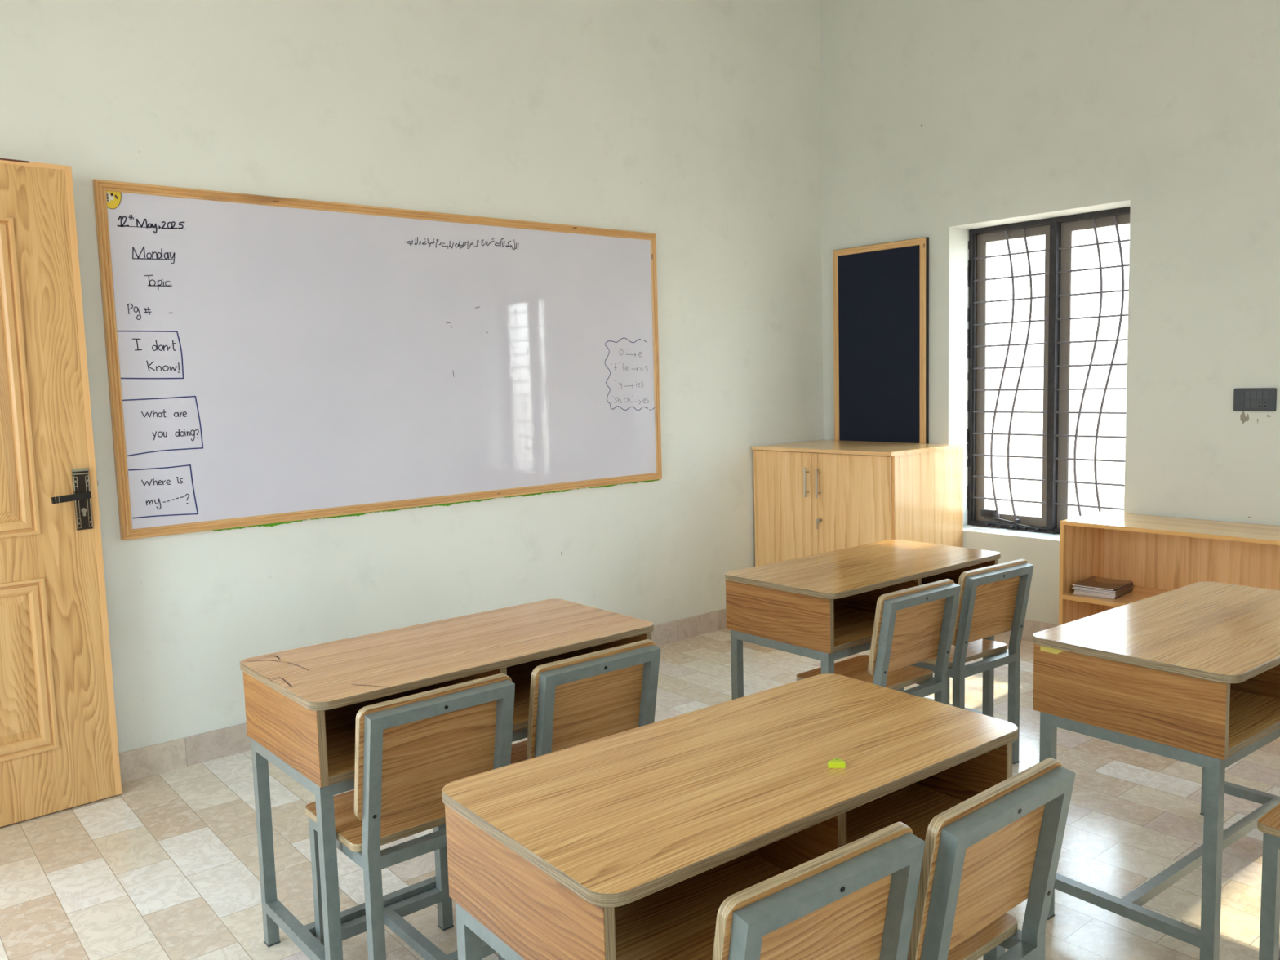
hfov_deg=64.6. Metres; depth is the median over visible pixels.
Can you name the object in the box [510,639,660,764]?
chair
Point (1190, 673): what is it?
school desk
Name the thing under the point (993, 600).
chair
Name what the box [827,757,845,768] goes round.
eraser
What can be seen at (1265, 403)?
socket
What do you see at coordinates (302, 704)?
school desk
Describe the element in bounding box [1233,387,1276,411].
switchboard
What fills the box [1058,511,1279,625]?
bookshelf
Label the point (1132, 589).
booklet
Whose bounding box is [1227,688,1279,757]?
shelf
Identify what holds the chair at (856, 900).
on the floor
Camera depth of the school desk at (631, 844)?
1.59 m
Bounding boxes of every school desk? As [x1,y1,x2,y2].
[240,599,653,959]
[441,673,1017,959]
[724,539,1000,717]
[1032,581,1279,959]
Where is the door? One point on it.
(59, 744)
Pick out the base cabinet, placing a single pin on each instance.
(816, 496)
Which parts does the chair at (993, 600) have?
seat rail, leg, seat, leg, backrest, seat rail, seat rail, rail, leg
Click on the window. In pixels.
(1057, 231)
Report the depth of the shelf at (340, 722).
2.44 m
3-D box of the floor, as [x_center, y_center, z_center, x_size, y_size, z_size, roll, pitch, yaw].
[1.186,1.269,1.066,6.760,0.120,8.060,-6,7,-40]
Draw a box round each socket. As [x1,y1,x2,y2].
[1256,400,1262,408]
[1262,400,1268,408]
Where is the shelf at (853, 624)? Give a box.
[833,604,875,652]
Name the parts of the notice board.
frame rail, frame rail, frame rail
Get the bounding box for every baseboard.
[119,608,726,783]
[995,619,1057,641]
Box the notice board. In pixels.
[832,236,928,443]
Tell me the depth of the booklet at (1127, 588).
4.37 m
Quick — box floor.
[0,628,1279,959]
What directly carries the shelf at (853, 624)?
attached to the school desk at (820, 606)
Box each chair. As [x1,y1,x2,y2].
[305,673,515,959]
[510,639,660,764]
[712,822,924,959]
[795,578,960,704]
[906,757,1075,959]
[911,559,1034,764]
[1257,803,1279,959]
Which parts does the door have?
raised panel, raised panel, panel moulding, panel moulding, handle lever, chrome trim, handle plate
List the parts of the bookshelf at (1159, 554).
panel, shelf, panel, panel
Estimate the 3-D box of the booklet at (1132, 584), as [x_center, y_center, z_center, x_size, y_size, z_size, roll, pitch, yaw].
[2.030,0.466,4.441,0.179,0.004,0.226,4,8,44]
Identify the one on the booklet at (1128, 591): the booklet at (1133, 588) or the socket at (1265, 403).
the booklet at (1133, 588)
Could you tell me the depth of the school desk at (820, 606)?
3.25 m
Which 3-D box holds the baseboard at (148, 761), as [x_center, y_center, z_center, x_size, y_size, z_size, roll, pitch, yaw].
[-0.674,0.869,4.449,4.670,0.104,0.013,-6,7,-40]
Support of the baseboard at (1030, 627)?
attached to the wall at (941, 120)
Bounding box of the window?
[966,206,1129,534]
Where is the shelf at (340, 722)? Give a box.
[324,656,564,785]
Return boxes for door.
[0,158,121,826]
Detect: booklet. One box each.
[1071,576,1133,591]
[1071,583,1133,593]
[1072,589,1133,599]
[1072,591,1128,598]
[1073,582,1133,592]
[1074,585,1133,594]
[1074,586,1133,595]
[1074,587,1133,596]
[1074,587,1133,597]
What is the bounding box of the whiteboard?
[92,178,662,540]
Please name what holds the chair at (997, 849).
on the floor
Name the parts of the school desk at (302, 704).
leg, apron rail, panel, rail, leg, apron rail, panel, panel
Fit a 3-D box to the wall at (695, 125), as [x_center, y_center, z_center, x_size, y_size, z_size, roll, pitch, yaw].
[-1.417,-0.758,3.845,6.760,3.500,0.230,-6,7,-40]
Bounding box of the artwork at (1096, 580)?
[1093,577,1129,583]
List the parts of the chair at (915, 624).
seat, leg, backrest, seat rail, rail, seat rail, leg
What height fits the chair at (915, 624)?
0.707 m
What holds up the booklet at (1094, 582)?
on the booklet at (1075, 586)
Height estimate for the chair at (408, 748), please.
0.707 m
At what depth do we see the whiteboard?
3.96 m
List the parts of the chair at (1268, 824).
seat, seat rail, rail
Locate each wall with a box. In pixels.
[0,0,823,753]
[819,0,1279,625]
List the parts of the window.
casement frame, casement frame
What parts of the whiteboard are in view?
frame rail, frame rail, frame rail, frame rail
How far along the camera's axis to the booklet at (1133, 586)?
4.36 m
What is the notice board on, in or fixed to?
attached to the wall at (941, 120)
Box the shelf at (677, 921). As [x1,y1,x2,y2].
[614,782,964,959]
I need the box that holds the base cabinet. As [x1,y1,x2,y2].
[751,440,963,566]
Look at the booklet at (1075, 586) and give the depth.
4.36 m
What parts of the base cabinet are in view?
door, bar handle, bar handle, door, panel, panel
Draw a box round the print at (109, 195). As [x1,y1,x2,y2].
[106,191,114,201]
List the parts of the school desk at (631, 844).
leg, apron rail, panel, panel, leg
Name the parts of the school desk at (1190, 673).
leg, rail, apron rail, panel, leg, leg, rail, apron rail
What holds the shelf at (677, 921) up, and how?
attached to the school desk at (631, 844)
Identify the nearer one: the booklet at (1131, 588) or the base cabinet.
the booklet at (1131, 588)
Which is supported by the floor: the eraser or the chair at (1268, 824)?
the chair at (1268, 824)
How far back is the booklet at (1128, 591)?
4.37 m
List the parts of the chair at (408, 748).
leg, seat rail, leg, seat, rail, seat rail, backrest, rail, leg, rail, leg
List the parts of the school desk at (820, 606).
leg, apron rail, panel, leg, apron rail, leg, rail, panel, leg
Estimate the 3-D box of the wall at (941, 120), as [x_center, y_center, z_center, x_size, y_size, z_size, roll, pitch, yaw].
[3.685,-0.804,2.912,0.230,3.500,7.830,-6,7,-40]
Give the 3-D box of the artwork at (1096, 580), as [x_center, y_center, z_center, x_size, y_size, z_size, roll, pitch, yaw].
[2.080,0.448,4.482,0.097,0.003,0.149,-7,8,-44]
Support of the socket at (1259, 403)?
attached to the switchboard

